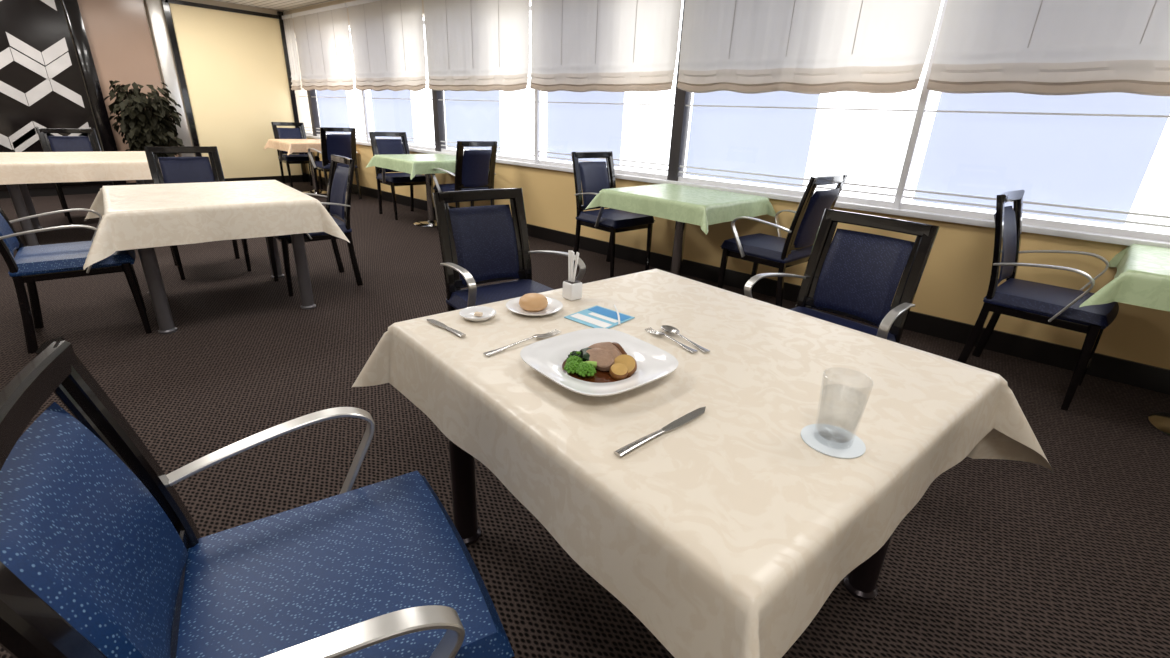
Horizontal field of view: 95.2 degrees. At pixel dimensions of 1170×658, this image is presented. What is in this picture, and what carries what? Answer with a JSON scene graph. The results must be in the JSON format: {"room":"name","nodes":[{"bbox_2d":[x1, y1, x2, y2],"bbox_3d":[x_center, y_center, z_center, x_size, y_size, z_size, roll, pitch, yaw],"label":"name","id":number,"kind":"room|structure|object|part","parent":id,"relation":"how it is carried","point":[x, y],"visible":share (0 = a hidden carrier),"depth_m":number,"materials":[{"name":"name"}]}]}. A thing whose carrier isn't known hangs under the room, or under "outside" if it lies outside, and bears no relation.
{"room":"restaurant dining room","nodes":[
{"label":"restaurant dining room","id":0,"kind":"room"},
{"bbox_2d":[144,0,193,156],"bbox_3d":[-5.949,-3.379,7.713,0.100,2.620,0.160,20,28,37],"label":"column","id":1,"kind":"structure","parent":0,"point":[153,7],"depth_m":7.52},
{"bbox_2d":[61,0,312,173],"bbox_3d":[-7.062,-3.029,6.714,0.150,2.620,6.940,20,28,37],"label":"wall","id":2,"kind":"structure","parent":0,"point":[302,102],"depth_m":8.11,"materials":[{"name":"paint"}]},
{"bbox_2d":[0,0,106,190],"bbox_3d":[-7.497,-2.844,6.096,0.056,2.500,2.700,20,28,37],"label":"wall art","id":3,"kind":"object","parent":2,"relation":"attached to","point":[42,85],"visible":0.73,"depth_m":6.69,"materials":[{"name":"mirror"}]},
{"bbox_2d":[61,0,126,184],"bbox_3d":[-6.522,-3.158,7.096,0.120,2.620,0.140,20,28,37],"label":"pilaster","id":4,"kind":"object","parent":2,"relation":"attached to","point":[71,7],"visible":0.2,"depth_m":6.99,"materials":[{"name":"paint"}]},
{"bbox_2d":[77,0,178,182],"bbox_3d":[-6.273,-3.331,7.396,0.030,2.500,0.700,20,28,37],"label":"wall panel","id":5,"kind":"object","parent":2,"relation":"attached to","point":[117,31],"visible":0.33,"depth_m":7.20,"materials":[{"name":"paint"}]},
{"bbox_2d":[0,174,308,198],"bbox_3d":[-7.088,-1.830,7.083,0.020,0.120,6.620,20,28,37],"label":"baseboard","id":6,"kind":"structure","parent":2,"relation":"attached to","point":[295,178],"depth_m":7.32,"materials":[{"name":"black wood"}]},
{"bbox_2d":[161,0,307,181],"bbox_3d":[-5.365,-3.604,8.367,0.060,2.600,1.580,20,28,37],"label":"panel frame","id":7,"kind":"object","parent":2,"relation":"attached to","point":[165,3],"depth_m":7.90,"materials":[{"name":"black metal"}]},
{"bbox_2d":[169,3,301,177],"bbox_3d":[-5.366,-3.618,8.376,0.030,2.380,1.430,20,28,37],"label":"wall panel","id":8,"kind":"object","parent":2,"relation":"attached to","point":[234,66],"visible":0.86,"depth_m":8.27,"materials":[{"name":"beige paint"}]},
{"bbox_2d":[215,0,333,10],"bbox_3d":[-2.223,-2.527,2.302,12.900,0.100,6.940,20,28,37],"label":"ceiling","id":9,"kind":"structure","parent":0,"point":[281,5],"depth_m":7.84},
{"bbox_2d":[284,0,530,31],"bbox_3d":[0.000,-3.174,4.732,12.700,0.320,0.160,20,28,37],"label":"wall","id":10,"kind":"structure","parent":0,"point":[334,2],"depth_m":7.66,"materials":[{"name":"paint"}]},
{"bbox_2d":[282,14,301,89],"bbox_3d":[-4.690,-4.402,8.530,0.390,1.076,0.090,20,28,37],"label":"roman shade","id":11,"kind":"object","parent":10,"relation":"attached to","point":[287,19],"visible":1,"depth_m":8.51,"materials":[{"name":"fabric"}]},
{"bbox_2d":[292,3,354,90],"bbox_3d":[-3.872,-4.097,7.860,1.750,1.080,0.093,20,28,37],"label":"roman shade","id":12,"kind":"object","parent":10,"relation":"attached to","point":[322,35],"visible":1,"depth_m":7.81,"materials":[{"name":"fabric"}]},
{"bbox_2d":[346,0,425,90],"bbox_3d":[-2.542,-3.607,6.775,1.760,1.080,0.091,20,28,37],"label":"roman shade","id":13,"kind":"object","parent":10,"relation":"attached to","point":[387,36],"visible":1,"depth_m":6.74,"materials":[{"name":"fabric"}]},
{"bbox_2d":[423,0,528,91],"bbox_3d":[-1.205,-3.116,5.682,1.770,1.076,0.091,20,28,37],"label":"roman shade","id":14,"kind":"object","parent":10,"relation":"attached to","point":[476,45],"visible":1,"depth_m":5.67,"materials":[{"name":"fabric"}]},
{"bbox_2d":[530,0,681,91],"bbox_3d":[0.102,-2.634,4.615,1.680,1.077,0.090,20,28,37],"label":"roman shade","id":15,"kind":"object","parent":10,"relation":"attached to","point":[577,45],"visible":1,"depth_m":4.62,"materials":[{"name":"fabric"}]},
{"bbox_2d":[677,0,941,93],"bbox_3d":[1.393,-2.156,3.559,1.730,1.081,0.092,20,28,37],"label":"roman shade","id":16,"kind":"object","parent":10,"relation":"attached to","point":[740,46],"visible":1,"depth_m":3.58,"materials":[{"name":"fabric"}]},
{"bbox_2d":[927,0,1169,95],"bbox_3d":[2.711,-1.670,2.482,1.750,1.080,0.093,20,28,37],"label":"roman shade","id":17,"kind":"object","parent":10,"relation":"attached to","point":[1037,47],"visible":1,"depth_m":2.80,"materials":[{"name":"fabric"}]},
{"bbox_2d":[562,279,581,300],"bbox_3d":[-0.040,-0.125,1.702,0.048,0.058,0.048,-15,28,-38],"label":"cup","id":18,"kind":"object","parent":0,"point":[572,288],"depth_m":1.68,"materials":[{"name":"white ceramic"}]},
{"bbox_2d":[0,182,1169,657],"bbox_3d":[-2.332,-0.003,3.309,12.900,0.100,6.940,20,28,37],"label":"floor","id":19,"kind":"structure","parent":0,"point":[997,558],"depth_m":2.16,"materials":[{"name":"carpet"}]},
{"bbox_2d":[0,207,151,352],"bbox_3d":[-2.847,-0.414,2.914,0.599,0.921,0.605,-15,28,-38],"label":"dining chair","id":20,"kind":"object","parent":19,"relation":"on","point":[30,265],"visible":0.88,"depth_m":2.81,"materials":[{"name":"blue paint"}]},
{"bbox_2d":[36,128,116,222],"bbox_3d":[-5.457,-1.674,5.793,0.599,0.921,0.605,21,29,39],"label":"dining chair","id":21,"kind":"object","parent":19,"relation":"on","point":[58,143],"visible":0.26,"depth_m":5.78,"materials":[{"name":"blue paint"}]},
{"bbox_2d":[0,151,161,245],"bbox_3d":[-4.826,-1.298,5.181,1.385,0.720,1.436,-17,29,-40],"label":"dining table","id":22,"kind":"object","parent":19,"relation":"on","point":[17,169],"visible":0.67,"depth_m":4.70,"materials":[{"name":"beige fabric"}]},
{"bbox_3d":[-4.823,-1.296,5.182,1.140,0.716,1.190,-17,29,-40],"label":"table frame","id":23,"kind":"part","parent":22,"relation":"part of","materials":[{"name":"black paint"}]},
{"bbox_2d":[104,80,183,156],"bbox_3d":[-5.895,-2.579,7.288,0.789,1.454,0.784,20,28,37],"label":"potted plant","id":24,"kind":"object","parent":19,"relation":"on","point":[143,121],"visible":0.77,"depth_m":7.04,"materials":[{"name":"green plant"}]},
{"bbox_2d":[144,146,250,279],"bbox_3d":[-3.020,-0.927,4.181,0.605,0.921,0.599,-15,28,-38],"label":"dining chair","id":25,"kind":"object","parent":19,"relation":"on","point":[174,169],"visible":0.3,"depth_m":4.23,"materials":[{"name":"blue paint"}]},
{"bbox_2d":[83,180,349,333],"bbox_3d":[-2.410,-0.534,3.526,1.300,0.720,1.393,-15,28,-38],"label":"dining table","id":26,"kind":"object","parent":19,"relation":"on","point":[144,217],"visible":0.99,"depth_m":3.08,"materials":[{"name":"beige fabric"}]},
{"bbox_3d":[-2.408,-0.529,3.520,0.990,0.716,1.090,-15,28,-38],"label":"table frame","id":27,"kind":"part","parent":26,"relation":"part of","materials":[{"name":"black paint"}]},
{"bbox_2d":[0,337,514,657],"bbox_3d":[-0.503,0.474,0.956,0.599,0.907,0.647,-11,25,-30],"label":"dining chair","id":28,"kind":"object","parent":19,"relation":"on","point":[101,556],"visible":1,"depth_m":0.86,"materials":[{"name":"blue fabric"}]},
{"bbox_2d":[271,122,322,188],"bbox_3d":[-4.583,-2.757,8.511,0.605,0.990,0.599,-17,29,-39],"label":"dining chair","id":29,"kind":"object","parent":19,"relation":"on","point":[279,133],"visible":0.56,"depth_m":8.50,"materials":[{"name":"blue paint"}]},
{"bbox_2d":[263,139,359,194],"bbox_3d":[-4.124,-2.455,8.106,1.008,0.760,1.113,-18,30,-42],"label":"pedestal table","id":30,"kind":"object","parent":19,"relation":"on","point":[289,145],"visible":0.66,"depth_m":7.74,"materials":[{"name":"beige fabric"}]},
{"bbox_3d":[-4.127,-2.454,8.108,0.810,0.756,0.920,-18,30,-42],"label":"table frame","id":31,"kind":"part","parent":30,"relation":"part of","materials":[{"name":"black paint"}]},
{"bbox_2d":[267,154,362,296],"bbox_3d":[-2.003,-0.781,3.924,0.599,0.921,0.605,-15,28,-38],"label":"dining chair","id":32,"kind":"object","parent":19,"relation":"on","point":[340,180],"visible":0.54,"depth_m":3.94,"materials":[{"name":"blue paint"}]},
{"bbox_2d":[308,127,361,198],"bbox_3d":[-3.588,-2.385,7.686,0.605,0.990,0.599,-17,29,-39],"label":"dining chair","id":33,"kind":"object","parent":19,"relation":"on","point":[344,145],"visible":0.76,"depth_m":7.45,"materials":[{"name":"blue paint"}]},
{"bbox_2d":[369,132,425,219],"bbox_3d":[-2.289,-1.912,6.637,0.605,0.990,0.599,-17,29,-39],"label":"dining chair","id":34,"kind":"object","parent":19,"relation":"on","point":[379,146],"visible":0.58,"depth_m":6.60,"materials":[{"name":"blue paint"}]},
{"bbox_2d":[366,154,455,227],"bbox_3d":[-1.808,-1.600,6.211,1.004,0.760,1.109,-18,29,-41],"label":"pedestal table","id":35,"kind":"object","parent":19,"relation":"on","point":[413,164],"visible":0.71,"depth_m":5.91,"materials":[{"name":"green fabric"}]},
{"bbox_3d":[-1.804,-1.598,6.210,0.810,0.756,0.920,-18,29,-41],"label":"table frame","id":36,"kind":"part","parent":35,"relation":"part of","materials":[{"name":"black paint"}]},
{"bbox_2d":[432,141,497,229],"bbox_3d":[-1.294,-1.540,5.812,0.605,0.990,0.599,-17,29,-39],"label":"dining chair","id":37,"kind":"object","parent":19,"relation":"on","point":[472,168],"visible":0.85,"depth_m":5.56,"materials":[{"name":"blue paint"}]},
{"bbox_2d":[432,188,585,311],"bbox_3d":[-0.356,-0.154,2.530,0.605,0.921,0.599,-14,27,-36],"label":"dining chair","id":38,"kind":"object","parent":19,"relation":"on","point":[491,243],"visible":0.72,"depth_m":2.58,"materials":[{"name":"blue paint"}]},
{"bbox_2d":[571,151,654,277],"bbox_3d":[0.228,-0.984,4.581,0.605,0.990,0.599,-17,29,-39],"label":"dining chair","id":39,"kind":"object","parent":19,"relation":"on","point":[594,177],"visible":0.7,"depth_m":4.54,"materials":[{"name":"blue fabric"}]},
{"bbox_2d":[586,183,775,275],"bbox_3d":[0.726,-0.665,4.138,1.001,0.760,1.097,-18,30,-42],"label":"pedestal table","id":40,"kind":"object","parent":19,"relation":"on","point":[682,204],"visible":0.86,"depth_m":3.83,"materials":[{"name":"green fabric"}]},
{"bbox_3d":[0.728,-0.664,4.142,0.810,0.756,0.900,-18,30,-42],"label":"table frame","id":41,"kind":"part","parent":40,"relation":"part of","materials":[{"name":"black paint"}]},
{"bbox_2d":[351,269,1052,657],"bbox_3d":[0.260,0.385,1.508,1.332,0.720,1.438,-15,28,-38],"label":"dining table","id":42,"kind":"object","parent":19,"relation":"on","point":[724,533],"visible":0.9,"depth_m":1.04,"materials":[{"name":"beige fabric"}]},
{"bbox_2d":[427,319,465,336],"bbox_3d":[-0.376,-0.006,1.432,0.165,0.009,0.020,21,28,38],"label":"butter knife","id":43,"kind":"object","parent":42,"relation":"on","point":[435,322],"visible":1,"depth_m":1.43,"materials":[{"name":"metal"}]},
{"bbox_2d":[459,306,495,321],"bbox_3d":[-0.304,-0.040,1.516,0.104,0.016,0.104,20,28,37],"label":"butter dish","id":44,"kind":"object","parent":42,"relation":"on","point":[475,313],"visible":1,"depth_m":1.52,"materials":[{"name":"white ceramic"}]},
{"bbox_2d":[483,329,560,355],"bbox_3d":[-0.155,0.031,1.358,0.235,0.011,0.026,-18,30,-42],"label":"fork","id":45,"kind":"object","parent":42,"relation":"on","point":[549,334],"visible":1,"depth_m":1.35,"materials":[{"name":"metal"}]},
{"bbox_2d":[506,293,562,315],"bbox_3d":[-0.150,-0.080,1.588,0.170,0.049,0.170,20,28,37],"label":"bread plate","id":46,"kind":"object","parent":42,"relation":"on","point":[530,304],"visible":1,"depth_m":1.57,"materials":[{"name":"white ceramic"}]},
{"bbox_2d":[562,250,581,300],"bbox_3d":[-0.038,-0.170,1.685,0.048,0.153,0.048,-15,28,-38],"label":"holder","id":47,"kind":"object","parent":42,"relation":"on","point":[572,288],"visible":1,"depth_m":1.68,"materials":[{"name":"white ceramic"}]},
{"bbox_2d":[520,328,677,395],"bbox_3d":[0.031,0.073,1.222,0.307,0.051,0.307,-15,28,-38],"label":"plate","id":48,"kind":"object","parent":42,"relation":"on","point":[591,361],"visible":1,"depth_m":1.21,"materials":[{"name":"white ceramic"}]},
{"bbox_2d":[564,305,634,328],"bbox_3d":[0.058,-0.041,1.566,0.155,0.009,0.187,20,27,36],"label":"menu card","id":49,"kind":"object","parent":42,"relation":"on","point":[596,316],"visible":0.98,"depth_m":1.55,"materials":[{"name":"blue paper"}]},
{"bbox_2d":[614,406,705,456],"bbox_3d":[0.153,0.188,1.003,0.260,0.009,0.020,-16,28,-39],"label":"knife","id":50,"kind":"object","parent":42,"relation":"on","point":[693,415],"visible":1,"depth_m":1.00,"materials":[{"name":"metal"}]},
{"bbox_3d":[0.231,0.383,1.516,1.040,0.716,1.125,-15,28,-38],"label":"table frame","id":51,"kind":"part","parent":42,"relation":"part of","materials":[{"name":"black paint"}]},
{"bbox_2d":[645,327,697,353],"bbox_3d":[0.226,0.026,1.411,0.026,0.011,0.181,-13,26,-34],"label":"fork","id":52,"kind":"object","parent":42,"relation":"on","point":[650,330],"visible":1,"depth_m":1.41,"materials":[{"name":"metal"}]},
{"bbox_2d":[661,325,709,352],"bbox_3d":[0.263,0.025,1.418,0.040,0.011,0.177,-11,25,-30],"label":"spoon","id":53,"kind":"object","parent":42,"relation":"on","point":[669,329],"visible":1,"depth_m":1.44,"materials":[{"name":"metal"}]},
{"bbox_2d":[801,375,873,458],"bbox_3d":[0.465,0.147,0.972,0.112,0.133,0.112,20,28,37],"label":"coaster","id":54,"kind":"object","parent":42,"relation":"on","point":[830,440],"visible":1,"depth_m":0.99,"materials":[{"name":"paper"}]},
{"bbox_2d":[717,174,847,306],"bbox_3d":[1.319,-0.576,3.676,0.605,0.990,0.599,-17,29,-39],"label":"dining chair","id":55,"kind":"object","parent":19,"relation":"on","point":[779,252],"visible":0.82,"depth_m":3.47,"materials":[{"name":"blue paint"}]},
{"bbox_2d":[744,209,938,343],"bbox_3d":[1.028,0.003,2.284,0.599,0.921,0.605,-15,28,-38],"label":"dining chair","id":56,"kind":"object","parent":19,"relation":"on","point":[857,275],"visible":0.62,"depth_m":2.32,"materials":[{"name":"blue fabric"}]},
{"bbox_2d":[957,189,1118,410],"bbox_3d":[2.402,-0.182,2.804,0.605,0.990,0.599,-17,29,-39],"label":"dining chair","id":57,"kind":"object","parent":19,"relation":"on","point":[1052,305],"visible":0.95,"depth_m":2.72,"materials":[{"name":"black paint"}]},
{"bbox_2d":[1080,244,1169,437],"bbox_3d":[2.911,0.149,2.332,1.059,0.760,1.199,-18,30,-42],"label":"pedestal table","id":58,"kind":"object","parent":19,"relation":"on","point":[1142,277],"visible":0.98,"depth_m":2.25,"materials":[{"name":"green fabric"}]},
{"bbox_3d":[2.912,0.151,2.333,0.850,0.756,0.990,-18,30,-42],"label":"table frame","id":59,"kind":"part","parent":58,"relation":"part of","materials":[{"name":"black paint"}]},
{"bbox_2d":[307,138,1169,369],"bbox_3d":[-0.083,-1.238,5.503,12.700,0.750,0.160,20,28,37],"label":"wall","id":60,"kind":"structure","parent":0,"point":[955,279],"depth_m":3.44,"materials":[{"name":"beige paint"}]},
{"bbox_2d":[307,89,319,135],"bbox_3d":[-4.459,-3.945,8.673,0.100,1.520,0.100,20,28,37],"label":"trim","id":61,"kind":"structure","parent":60,"relation":"attached to","point":[313,107],"depth_m":8.78,"materials":[{"name":"grey metal"}]},
{"bbox_2d":[361,90,369,142],"bbox_3d":[-3.153,-3.449,7.569,0.040,1.520,0.040,20,28,37],"label":"trim","id":62,"kind":"structure","parent":60,"relation":"attached to","point":[362,92],"depth_m":7.70,"materials":[{"name":"white metal"}]},
{"bbox_2d":[432,90,445,150],"bbox_3d":[-1.800,-2.965,6.501,0.100,1.520,0.100,20,28,37],"label":"trim","id":63,"kind":"structure","parent":60,"relation":"attached to","point":[438,105],"depth_m":6.61,"materials":[{"name":"grey metal"}]},
{"bbox_2d":[534,90,539,163],"bbox_3d":[-0.480,-2.463,5.385,0.040,1.520,0.040,20,28,37],"label":"trim","id":64,"kind":"structure","parent":60,"relation":"attached to","point":[537,92],"depth_m":5.52,"materials":[{"name":"white metal"}]},
{"bbox_2d":[667,0,691,180],"bbox_3d":[0.813,-2.002,4.366,0.100,1.520,0.100,20,28,37],"label":"trim","id":65,"kind":"structure","parent":60,"relation":"attached to","point":[681,113],"depth_m":4.46,"materials":[{"name":"grey metal"}]},
{"bbox_2d":[295,6,1169,241],"bbox_3d":[-0.058,-2.284,5.062,12.700,1.460,0.020,20,28,37],"label":"trim","id":66,"kind":"structure","parent":60,"relation":"attached to","point":[1030,221],"depth_m":3.58,"materials":[{"name":"grey metal"}]},
{"bbox_2d":[306,135,1169,247],"bbox_3d":[-0.076,-1.595,5.351,12.700,0.035,0.225,20,28,37],"label":"window sill","id":67,"kind":"structure","parent":60,"relation":"attached to","point":[1098,237],"depth_m":3.50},
{"bbox_2d":[308,174,1169,394],"bbox_3d":[-0.155,-0.928,5.555,12.700,0.130,0.020,20,28,37],"label":"baseboard","id":68,"kind":"structure","parent":60,"relation":"attached to","point":[1141,375],"depth_m":3.51,"materials":[{"name":"black wood"}]},
{"bbox_2d":[893,0,947,208],"bbox_3d":[2.104,-1.511,3.274,0.040,1.520,0.040,20,28,37],"label":"trim","id":69,"kind":"structure","parent":60,"relation":"attached to","point":[925,92],"depth_m":3.35,"materials":[{"name":"white metal"}]},
{"label":"glass pane","id":70,"kind":"object","parent":60,"relation":"attached to","visible":0},
{"bbox_2d":[316,90,350,133],"bbox_3d":[-3.991,-3.819,8.339,1.034,1.470,0.001,20,28,37],"label":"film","id":71,"kind":"object","parent":70,"relation":"attached to","point":[333,112],"visible":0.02,"depth_m":8.46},
{"label":"glass pane","id":72,"kind":"object","parent":60,"relation":"attached to","visible":0},
{"bbox_2d":[371,90,413,142],"bbox_3d":[-2.663,-3.329,7.254,1.040,1.470,0.001,20,28,37],"label":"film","id":73,"kind":"object","parent":72,"relation":"attached to","point":[389,115],"visible":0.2,"depth_m":7.36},
{"label":"glass pane","id":74,"kind":"object","parent":60,"relation":"attached to","visible":0},
{"bbox_2d":[444,90,500,152],"bbox_3d":[-1.328,-2.837,6.163,1.046,1.470,0.001,20,28,37],"label":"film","id":75,"kind":"object","parent":74,"relation":"attached to","point":[465,120],"visible":0.4,"depth_m":6.28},
{"label":"glass pane","id":76,"kind":"object","parent":60,"relation":"attached to","visible":0},
{"bbox_2d":[547,91,624,166],"bbox_3d":[-0.008,-2.350,5.085,0.990,1.470,0.001,20,28,37],"label":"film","id":77,"kind":"object","parent":76,"relation":"attached to","point":[571,127],"visible":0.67,"depth_m":5.21,"materials":[{"name":"glass"}]},
{"label":"glass pane","id":78,"kind":"object","parent":60,"relation":"attached to","visible":0},
{"bbox_2d":[685,90,819,187],"bbox_3d":[1.277,-1.877,4.035,1.021,1.470,0.001,20,28,37],"label":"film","id":79,"kind":"object","parent":78,"relation":"attached to","point":[770,141],"visible":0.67,"depth_m":4.15,"materials":[{"name":"glass"}]},
{"label":"glass pane","id":80,"kind":"object","parent":60,"relation":"attached to","visible":0},
{"bbox_2d":[913,92,1169,224],"bbox_3d":[2.592,-1.392,2.960,1.034,1.470,0.001,20,28,37],"label":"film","id":81,"kind":"object","parent":80,"relation":"attached to","point":[1100,162],"visible":0.67,"depth_m":3.06,"materials":[{"name":"glass"}]}
]}

